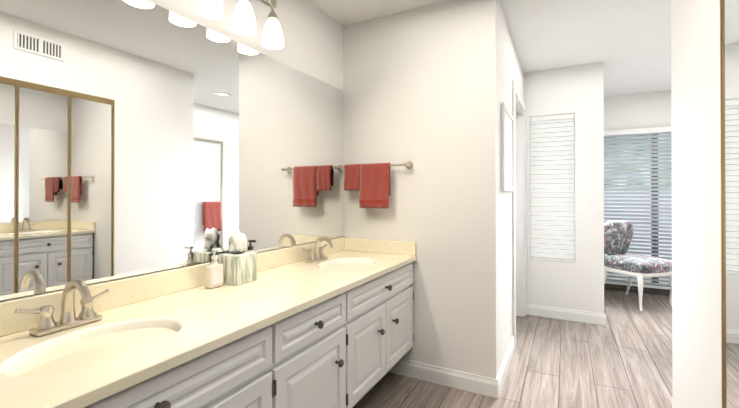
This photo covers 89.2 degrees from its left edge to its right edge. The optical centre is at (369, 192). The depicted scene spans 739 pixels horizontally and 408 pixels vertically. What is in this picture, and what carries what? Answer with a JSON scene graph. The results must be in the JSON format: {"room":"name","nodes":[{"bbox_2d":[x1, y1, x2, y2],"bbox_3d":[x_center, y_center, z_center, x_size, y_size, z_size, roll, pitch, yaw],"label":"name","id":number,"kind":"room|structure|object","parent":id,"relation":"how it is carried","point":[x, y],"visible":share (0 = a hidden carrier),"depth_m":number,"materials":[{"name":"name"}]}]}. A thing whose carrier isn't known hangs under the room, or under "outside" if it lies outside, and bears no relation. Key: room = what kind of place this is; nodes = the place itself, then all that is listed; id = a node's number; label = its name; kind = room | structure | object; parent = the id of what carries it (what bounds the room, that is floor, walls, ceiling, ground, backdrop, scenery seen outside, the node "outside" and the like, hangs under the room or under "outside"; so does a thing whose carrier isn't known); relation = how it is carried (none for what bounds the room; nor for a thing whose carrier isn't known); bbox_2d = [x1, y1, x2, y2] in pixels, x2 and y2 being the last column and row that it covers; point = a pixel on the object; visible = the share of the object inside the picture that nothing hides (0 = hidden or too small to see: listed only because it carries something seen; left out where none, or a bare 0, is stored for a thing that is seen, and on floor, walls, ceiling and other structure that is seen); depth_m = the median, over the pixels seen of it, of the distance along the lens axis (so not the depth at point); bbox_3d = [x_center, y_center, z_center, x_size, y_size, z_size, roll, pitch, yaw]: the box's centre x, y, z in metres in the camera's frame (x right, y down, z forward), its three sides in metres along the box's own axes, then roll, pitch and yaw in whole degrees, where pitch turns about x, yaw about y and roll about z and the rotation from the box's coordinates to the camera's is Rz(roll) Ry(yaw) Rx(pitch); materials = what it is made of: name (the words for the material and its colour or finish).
{"room":"bathroom","nodes":[
{"label":"bathroom","id":0,"kind":"room"},
{"bbox_2d":[0,0,343,301],"bbox_3d":[-0.982,-0.005,1.343,0.128,2.440,3.440,0,0,28],"label":"vanity mirror","id":1,"kind":"object","parent":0,"point":[137,137],"depth_m":1.48,"materials":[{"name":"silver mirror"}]},
{"bbox_2d":[195,0,223,18],"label":"sconce","id":2,"kind":"object","parent":1,"relation":"attached to","point":[211,9],"depth_m":1.60,"materials":[{"name":"white glass"}]},
{"bbox_2d":[232,0,256,35],"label":"sconce","id":3,"kind":"object","parent":1,"relation":"attached to","point":[244,22],"depth_m":1.74,"materials":[{"name":"white glass"}]},
{"bbox_2d":[262,0,283,48],"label":"sconce","id":4,"kind":"object","parent":1,"relation":"attached to","point":[272,38],"depth_m":1.92,"materials":[{"name":"white glass"}]},
{"bbox_2d":[343,0,498,378],"bbox_3d":[0.310,0.001,2.541,1.068,2.440,0.120,0,0,28],"label":"wall","id":5,"kind":"structure","parent":0,"point":[421,88],"depth_m":2.40,"materials":[{"name":"white paint"}]},
{"bbox_2d":[341,162,412,207],"bbox_3d":[0.035,-0.050,2.560,0.524,0.311,0.100,0,0,28],"label":"towel rail","id":6,"kind":"object","parent":5,"relation":"attached to","point":[371,182],"visible":1,"depth_m":2.52,"materials":[{"name":"red fabric"}]},
{"bbox_2d":[344,237,415,255],"bbox_3d":[0.063,0.371,2.585,0.542,0.090,0.020,0,0,28],"label":"backsplash","id":7,"kind":"structure","parent":5,"relation":"attached to","point":[402,248],"depth_m":2.57,"materials":[{"name":"beige stone"}]},
{"bbox_2d":[390,359,498,397],"bbox_3d":[0.418,1.167,2.403,0.782,0.105,0.014,0,0,28],"label":"baseboard","id":8,"kind":"structure","parent":5,"relation":"attached to","point":[478,384],"depth_m":2.35,"materials":[{"name":"white paint"}]},
{"bbox_2d":[310,0,670,96],"bbox_3d":[2.139,-1.264,1.587,5.440,0.080,6.750,0,0,28],"label":"ceiling","id":9,"kind":"structure","parent":0,"point":[627,43],"depth_m":2.85,"materials":[{"name":"white paint"}]},
{"bbox_2d":[499,1,523,369],"bbox_3d":[1.135,0.003,3.097,0.120,2.440,1.630,0,0,28],"label":"wall","id":10,"kind":"structure","parent":0,"point":[510,68],"depth_m":2.62,"materials":[{"name":"white paint"}]},
{"bbox_2d":[496,335,513,394],"bbox_3d":[0.943,1.168,2.579,0.014,0.105,0.785,0,0,28],"label":"baseboard","id":11,"kind":"structure","parent":10,"relation":"attached to","point":[501,375],"depth_m":2.52,"materials":[{"name":"white paint"}]},
{"bbox_2d":[501,103,513,190],"bbox_3d":[0.983,-0.294,2.654,0.022,0.570,0.540,0,0,28],"label":"framed picture","id":12,"kind":"object","parent":10,"relation":"attached to","point":[507,150],"visible":0.98,"depth_m":2.59,"materials":[{"name":"silver metal"}]},
{"bbox_2d":[512,80,525,348],"bbox_3d":[1.294,0.172,3.380,0.138,2.105,0.950,0,0,28],"label":"door frame","id":13,"kind":"structure","parent":10,"relation":"attached to","point":[519,225],"depth_m":3.71,"materials":[{"name":"white paint"}]},
{"bbox_2d":[354,289,672,407],"bbox_3d":[2.139,1.246,1.574,5.440,0.060,6.750,0,0,28],"label":"floor","id":14,"kind":"structure","parent":0,"point":[622,357],"depth_m":2.58,"materials":[{"name":"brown wood"}]},
{"bbox_2d":[72,256,416,407],"bbox_3d":[-0.464,0.828,1.575,0.580,0.775,2.296,0,0,28],"label":"bathroom vanity","id":15,"kind":"object","parent":14,"relation":"on","point":[327,322],"depth_m":1.43,"materials":[{"name":"white paint"}]},
{"bbox_2d":[0,252,415,407],"bbox_3d":[-0.471,0.426,1.580,0.565,0.030,2.296,0,0,28],"label":"countertop","id":16,"kind":"structure","parent":15,"relation":"on","point":[228,310],"depth_m":1.27,"materials":[{"name":"beige stone"}]},
{"bbox_2d":[12,278,111,335],"bbox_3d":[-0.875,0.332,1.116,0.151,0.153,0.241,0,0,28],"label":"faucet","id":17,"kind":"object","parent":16,"relation":"on","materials":[{"name":"silver metal"}]},
{"bbox_2d":[0,308,207,391],"bbox_3d":[-0.727,0.475,1.027,0.309,0.135,0.423,0,0,28],"label":"sink","id":18,"kind":"object","parent":16,"relation":"in","point":[35,364],"depth_m":1.04,"materials":[{"name":"beige ceramic"}]},
{"bbox_2d":[0,237,343,335],"bbox_3d":[-0.713,0.364,1.707,0.020,0.095,2.296,0,0,28],"label":"backsplash","id":19,"kind":"structure","parent":16,"relation":"on","point":[126,290],"depth_m":1.45,"materials":[{"name":"beige stone"}]},
{"bbox_2d":[205,248,222,288],"bbox_3d":[-0.668,0.327,1.623,0.056,0.166,0.072,0,0,28],"label":"soap bottle","id":20,"kind":"object","parent":16,"relation":"on","point":[214,273],"visible":1,"depth_m":1.61,"materials":[{"name":"beige"}]},
{"bbox_2d":[217,229,256,285],"bbox_3d":[-0.609,0.290,1.728,0.124,0.242,0.124,0,0,28],"label":"tissue box","id":21,"kind":"object","parent":16,"relation":"on","point":[238,261],"visible":0.98,"depth_m":1.69,"materials":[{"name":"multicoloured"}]},
{"bbox_2d":[247,240,255,251],"bbox_3d":[-0.582,0.322,1.838,0.057,0.178,0.050,0,0,28],"label":"lotion bottle","id":22,"kind":"object","parent":16,"relation":"on","point":[249,248],"visible":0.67,"depth_m":1.83,"materials":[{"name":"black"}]},
{"bbox_2d":[300,236,335,263],"bbox_3d":[-0.280,0.338,2.255,0.151,0.153,0.241,0,0,28],"label":"faucet","id":23,"kind":"object","parent":16,"relation":"on","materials":[{"name":"silver metal"}]},
{"bbox_2d":[304,256,379,271],"bbox_3d":[-0.127,0.481,2.186,0.309,0.135,0.423,0,0,28],"label":"sink","id":24,"kind":"object","parent":16,"relation":"in","point":[338,263],"depth_m":2.28,"materials":[{"name":"white ceramic"}]},
{"bbox_2d":[604,221,671,310],"bbox_3d":[2.961,0.783,4.186,0.723,0.906,0.723,0,0,28],"label":"chair","id":25,"kind":"object","parent":14,"relation":"on","point":[618,235],"visible":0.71,"depth_m":4.13,"materials":[{"name":"fabric"}]},
{"bbox_2d":[524,62,603,312],"bbox_3d":[1.851,0.007,3.727,0.806,2.440,0.150,0,0,28],"label":"wall","id":26,"kind":"structure","parent":0,"point":[578,91],"depth_m":3.57,"materials":[{"name":"white paint"}]},
{"bbox_2d":[530,114,574,263],"bbox_3d":[1.817,-0.038,3.729,0.400,1.450,0.120,0,0,28],"label":"window","id":27,"kind":"structure","parent":26,"relation":"in","point":[574,200],"depth_m":3.66,"materials":[{"name":"white paint"}]},
{"bbox_2d":[530,113,574,261],"bbox_3d":[1.803,-0.045,3.702,0.392,1.432,0.067,0,0,28],"label":"window blind","id":28,"kind":"object","parent":27,"relation":"attached to","point":[552,216],"visible":0.98,"depth_m":3.70,"materials":[{"name":"white paint"}]},
{"bbox_2d":[526,304,605,324],"bbox_3d":[1.873,1.174,3.618,0.700,0.105,0.014,0,0,28],"label":"baseboard","id":29,"kind":"structure","parent":26,"relation":"attached to","point":[568,314],"depth_m":3.60,"materials":[{"name":"white paint"}]},
{"bbox_2d":[604,90,671,130],"bbox_3d":[4.421,0.008,4.055,3.686,2.440,0.150,0,0,28],"label":"wall","id":30,"kind":"structure","parent":0,"point":[640,110],"depth_m":4.57,"materials":[{"name":"white paint"}]},
{"bbox_2d":[604,134,671,295],"bbox_3d":[3.442,0.236,4.571,1.140,1.990,0.080,0,0,28],"label":"window frame","id":31,"kind":"structure","parent":30,"relation":"in","point":[657,291],"depth_m":4.55,"materials":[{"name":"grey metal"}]},
{"bbox_2d":[604,127,671,289],"bbox_3d":[3.391,0.183,4.473,1.200,1.905,0.060,0,0,28],"label":"door blind","id":32,"kind":"object","parent":31,"relation":"attached to","point":[635,133],"visible":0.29,"depth_m":4.53,"materials":[{"name":"white paint"}]},
{"bbox_2d":[671,0,721,407],"bbox_3d":[0.903,-0.010,0.488,0.120,2.440,3.430,0,0,28],"label":"wall","id":33,"kind":"structure","parent":0,"point":[696,198],"depth_m":1.66,"materials":[{"name":"white paint"}]},
{"bbox_2d":[720,0,738,407],"bbox_3d":[0.845,0.210,0.523,0.012,2.000,1.880,0,0,28],"label":"mirrored closet doors","id":34,"kind":"structure","parent":33,"relation":"in","point":[729,95],"depth_m":1.30,"materials":[{"name":"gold metal"}]},
{"label":"outside","id":35,"kind":"structure","parent":0,"visible":0},
{"bbox_2d":[534,122,671,260],"bbox_3d":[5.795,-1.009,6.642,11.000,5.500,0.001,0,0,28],"label":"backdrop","id":36,"kind":"structure","parent":35,"point":[636,195],"depth_m":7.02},
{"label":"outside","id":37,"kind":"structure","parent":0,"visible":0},
{"bbox_2d":[606,271,670,283],"bbox_3d":[4.793,1.327,4.711,11.000,0.050,4.330,0,0,28],"label":"patio","id":38,"kind":"structure","parent":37,"point":[636,277],"depth_m":5.69,"materials":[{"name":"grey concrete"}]}
]}

